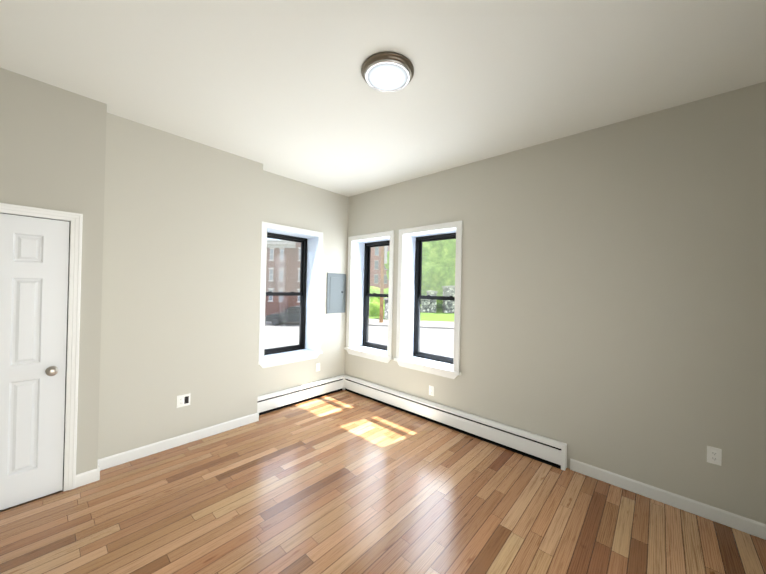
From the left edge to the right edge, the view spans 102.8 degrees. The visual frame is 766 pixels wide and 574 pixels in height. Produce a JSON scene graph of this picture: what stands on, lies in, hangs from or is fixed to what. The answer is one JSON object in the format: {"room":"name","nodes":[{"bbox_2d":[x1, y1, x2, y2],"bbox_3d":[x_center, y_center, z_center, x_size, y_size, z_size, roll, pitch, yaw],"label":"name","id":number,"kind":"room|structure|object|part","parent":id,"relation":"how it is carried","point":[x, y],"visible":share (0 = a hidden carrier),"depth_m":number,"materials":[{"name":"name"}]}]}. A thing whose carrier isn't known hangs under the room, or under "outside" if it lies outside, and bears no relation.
{"room":"empty apartment room","nodes":[
{"label":"empty apartment room","id":0,"kind":"room"},
{"bbox_2d":[0,68,106,511],"bbox_3d":[-3.005,0.022,1.693,0.130,3.010,2.130,1,0,42],"label":"wall","id":1,"kind":"structure","parent":0,"point":[52,147],"depth_m":2.31,"materials":[{"name":"grey paint"}]},
{"bbox_2d":[0,213,69,509],"bbox_3d":[-2.586,0.511,2.054,0.101,2.017,0.635,1,0,42],"label":"door","id":2,"kind":"structure","parent":1,"relation":"in","point":[34,256],"depth_m":2.18,"materials":[{"name":"white paint"}]},
{"bbox_3d":[-2.409,0.615,2.226,0.066,0.066,0.066,1,0,42],"label":"knob","id":3,"kind":"part","parent":2,"relation":"part of","materials":[{"name":"silver metal"}]},
{"bbox_2d":[0,203,82,490],"bbox_3d":[-2.631,0.480,2.096,0.146,2.093,0.771,1,0,42],"label":"door frame","id":4,"kind":"structure","parent":1,"relation":"attached to","point":[75,220],"depth_m":2.31,"materials":[{"name":"white paint"}]},
{"bbox_2d":[98,113,262,458],"bbox_3d":[-2.123,0.043,3.262,0.607,3.000,1.380,1,0,42],"label":"wall bump-out","id":5,"kind":"object","parent":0,"point":[180,310],"visible":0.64,"depth_m":2.94,"materials":[{"name":"grey paint"}]},
{"bbox_2d":[92,412,258,475],"bbox_3d":[-1.927,1.499,3.059,0.037,0.095,1.394,1,0,42],"label":"baseboard","id":6,"kind":"structure","parent":5,"relation":"attached to","point":[120,458],"depth_m":2.91,"materials":[{"name":"white paint"}]},
{"bbox_2d":[177,393,190,407],"bbox_3d":[-1.958,1.116,3.004,0.010,0.115,0.116,1,0,42],"label":"outlet","id":7,"kind":"object","parent":5,"relation":"attached to","point":[183,400],"visible":1,"depth_m":3.00,"materials":[{"name":"white plastic"}]},
{"bbox_2d":[258,170,348,395],"bbox_3d":[-1.236,0.067,4.381,0.420,3.000,1.510,1,0,42],"label":"wall","id":8,"kind":"structure","parent":0,"point":[286,201],"depth_m":4.38,"materials":[{"name":"grey paint"}]},
{"bbox_2d":[258,221,322,367],"bbox_3d":[-1.327,0.106,4.206,0.402,1.812,0.964,1,0,42],"label":"window","id":9,"kind":"structure","parent":8,"relation":"in","point":[312,350],"depth_m":4.39,"materials":[{"name":"white paint"}]},
{"bbox_3d":[-1.442,0.093,4.310,0.090,1.650,0.780,1,0,42],"label":"back window sash","id":10,"kind":"part","parent":9,"relation":"part of","materials":[{"name":"black metal"}]},
{"bbox_2d":[316,363,319,371],"bbox_3d":[-0.936,1.158,4.413,0.010,0.115,0.070,1,0,42],"label":"electrical outlet","id":11,"kind":"object","parent":8,"relation":"attached to","point":[317,366],"visible":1,"depth_m":4.41,"materials":[{"name":"white plastic"}]},
{"bbox_2d":[326,273,345,313],"bbox_3d":[-0.703,0.095,4.642,0.020,0.600,0.362,1,0,42],"label":"breaker panel","id":12,"kind":"object","parent":8,"relation":"attached to","point":[336,293],"visible":1,"depth_m":4.63,"materials":[{"name":"grey metal"}]},
{"bbox_2d":[0,390,765,573],"bbox_3d":[-0.226,1.727,1.357,6.020,0.300,5.420,1,0,42],"label":"floor","id":13,"kind":"structure","parent":0,"point":[343,482],"depth_m":2.12,"materials":[{"name":"brown wood"}]},
{"bbox_2d":[257,374,566,470],"bbox_3d":[0.026,1.482,3.218,3.044,0.217,1.485,1,0,42],"label":"heater","id":14,"kind":"object","parent":13,"relation":"on","point":[548,451],"visible":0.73,"depth_m":3.61,"materials":[{"name":"white metal"}]},
{"bbox_2d":[0,0,765,196],"bbox_3d":[-0.154,-1.572,1.371,6.020,0.300,5.420,1,0,42],"label":"ceiling","id":15,"kind":"structure","parent":0,"point":[283,88],"depth_m":1.98,"materials":[{"name":"white paint"}]},
{"bbox_2d":[361,51,413,91],"bbox_3d":[0.030,-1.391,2.010,0.344,0.049,0.344,1,0,42],"label":"ceiling light fixture","id":16,"kind":"object","parent":15,"relation":"attached to","point":[387,71],"visible":1,"depth_m":1.95,"materials":[{"name":"white glass"}]},
{"bbox_2d":[345,82,765,523],"bbox_3d":[1.487,0.122,3.218,6.020,3.000,0.420,1,0,42],"label":"wall","id":17,"kind":"structure","parent":0,"point":[613,301],"depth_m":2.50,"materials":[{"name":"grey paint"}]},
{"bbox_2d":[344,230,393,362],"bbox_3d":[-0.098,0.134,4.582,0.964,1.812,0.402,1,0,42],"label":"window","id":18,"kind":"structure","parent":17,"relation":"in","point":[355,301],"depth_m":4.75,"materials":[{"name":"white paint"}]},
{"bbox_3d":[0.007,0.126,4.698,0.780,1.650,0.090,1,0,42],"label":"right window sash","id":19,"kind":"part","parent":18,"relation":"part of","materials":[{"name":"black metal"}]},
{"bbox_3d":[0.015,0.131,4.706,0.700,1.580,0.062,1,0,42],"label":"window glass","id":20,"kind":"part","parent":18,"relation":"part of","materials":[{"name":"clear glass"}]},
{"bbox_2d":[394,220,461,378],"bbox_3d":[0.651,0.148,3.904,0.964,1.812,0.402,1,0,42],"label":"window","id":21,"kind":"structure","parent":17,"relation":"in","point":[405,358],"depth_m":4.06,"materials":[{"name":"white paint"}]},
{"bbox_3d":[0.756,0.140,4.020,0.780,1.650,0.090,1,0,42],"label":"right window sash","id":22,"kind":"part","parent":21,"relation":"part of","materials":[{"name":"black metal"}]},
{"bbox_2d":[429,385,433,395],"bbox_3d":[0.588,1.260,3.713,0.070,0.115,0.010,1,0,42],"label":"electrical outlet","id":23,"kind":"object","parent":17,"relation":"attached to","point":[431,390],"visible":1,"depth_m":3.71,"materials":[{"name":"white plastic"}]},
{"bbox_2d":[570,458,765,539],"bbox_3d":[2.481,1.592,1.990,2.190,0.095,0.014,1,0,42],"label":"baseboard","id":24,"kind":"structure","parent":17,"relation":"attached to","point":[738,522],"depth_m":2.26,"materials":[{"name":"white paint"}]},
{"bbox_2d":[707,446,721,465],"bbox_3d":[2.323,1.184,2.145,0.070,0.115,0.010,1,0,42],"label":"electrical outlet","id":25,"kind":"object","parent":17,"relation":"attached to","point":[714,455],"visible":1,"depth_m":2.14,"materials":[{"name":"white plastic"}]},
{"label":"outside","id":26,"kind":"structure","parent":0,"visible":0},
{"bbox_2d":[264,322,453,356],"bbox_3d":[-2.770,3.769,47.158,460.000,0.500,460.000,1,0,42],"label":"ground","id":27,"kind":"structure","parent":26,"point":[279,335],"depth_m":20.87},
{"bbox_2d":[265,240,295,316],"bbox_3d":[-15.061,-0.825,35.882,12.550,8.050,9.350,1,0,2],"label":"building","id":28,"kind":"structure","parent":27,"relation":"on","point":[284,303],"depth_m":31.43,"materials":[{"name":"red"}]},
{"bbox_2d":[266,305,299,324],"bbox_3d":[-7.884,2.503,27.069,4.370,1.626,1.986,1,0,-2],"label":"suv","id":29,"kind":"object","parent":27,"relation":"on","point":[275,318],"depth_m":26.22,"materials":[{"name":"black metal"}]},
{"bbox_2d":[294,242,300,305],"bbox_3d":[-6.067,-2.356,35.151,5.700,11.500,9.350,1,0,2],"label":"building","id":30,"kind":"structure","parent":27,"relation":"on","point":[296,300],"depth_m":30.88,"materials":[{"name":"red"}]},
{"bbox_2d":[265,317,453,328],"bbox_3d":[10.521,3.658,27.984,141.732,0.140,4.961,1,0,9],"label":"sidewalk","id":31,"kind":"structure","parent":27,"relation":"on","point":[427,324],"depth_m":28.22,"materials":[{"name":"grey concrete"}]},
{"bbox_2d":[272,241,386,322],"bbox_3d":[-19.106,-2.816,27.525,27.835,11.500,29.841,1,0,42],"label":"utility pole","id":32,"kind":"object","parent":31,"relation":"on","point":[383,261],"depth_m":28.91,"materials":[{"name":"brown wood"}]},
{"bbox_2d":[370,246,389,288],"bbox_3d":[-5.286,-5.919,74.752,15.800,19.000,10.350,1,0,2],"label":"building","id":33,"kind":"structure","parent":27,"relation":"on","point":[378,266],"depth_m":69.80,"materials":[{"name":"red"}]},
{"bbox_2d":[369,303,453,321],"bbox_3d":[40.498,4.546,83.614,83.000,0.160,125.458,1,0,2],"label":"grass","id":34,"kind":"structure","parent":27,"relation":"on","point":[426,316],"depth_m":35.99,"materials":[{"name":"plant"}]},
{"bbox_2d":[369,286,388,315],"bbox_3d":[1.260,1.961,40.562,14.867,4.697,15.014,1,0,42],"label":"tree","id":35,"kind":"object","parent":34,"relation":"on","point":[374,312],"depth_m":35.38,"materials":[{"name":"green plant"}]},
{"bbox_2d":[384,298,387,318],"bbox_3d":[0.741,2.245,33.062,1.360,2.260,1.340,1,0,2],"label":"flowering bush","id":36,"kind":"object","parent":34,"relation":"on","point":[386,309],"depth_m":32.52,"materials":[{"name":"white plant"}]},
{"bbox_2d":[385,251,388,279],"bbox_3d":[4.405,-2.551,58.079,8.957,12.347,10.663,1,0,42],"label":"tree","id":37,"kind":"object","parent":34,"relation":"on","point":[387,267],"depth_m":57.95,"materials":[{"name":"green plant"}]},
{"bbox_2d":[421,242,448,302],"bbox_3d":[6.585,-1.878,51.350,11.649,11.039,9.898,1,0,42],"label":"tree","id":38,"kind":"object","parent":34,"relation":"on","point":[440,267],"depth_m":46.68,"materials":[{"name":"green plant"}]},
{"bbox_2d":[420,286,454,312],"bbox_3d":[17.549,1.879,42.465,20.722,3.810,17.914,1,0,42],"label":"bush","id":39,"kind":"object","parent":34,"relation":"on","point":[426,304],"depth_m":42.35,"materials":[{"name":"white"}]},
{"bbox_2d":[428,239,455,306],"bbox_3d":[10.331,-3.466,53.632,14.129,14.397,13.977,1,0,42],"label":"tree","id":40,"kind":"object","parent":34,"relation":"on","point":[448,251],"depth_m":47.01,"materials":[{"name":"green plant"}]},
{"bbox_2d":[436,266,454,294],"bbox_3d":[11.855,-0.219,49.672,9.021,7.938,9.414,1,0,42],"label":"tree","id":41,"kind":"object","parent":34,"relation":"on","point":[447,279],"depth_m":46.50,"materials":[{"name":"green plant"}]}
]}

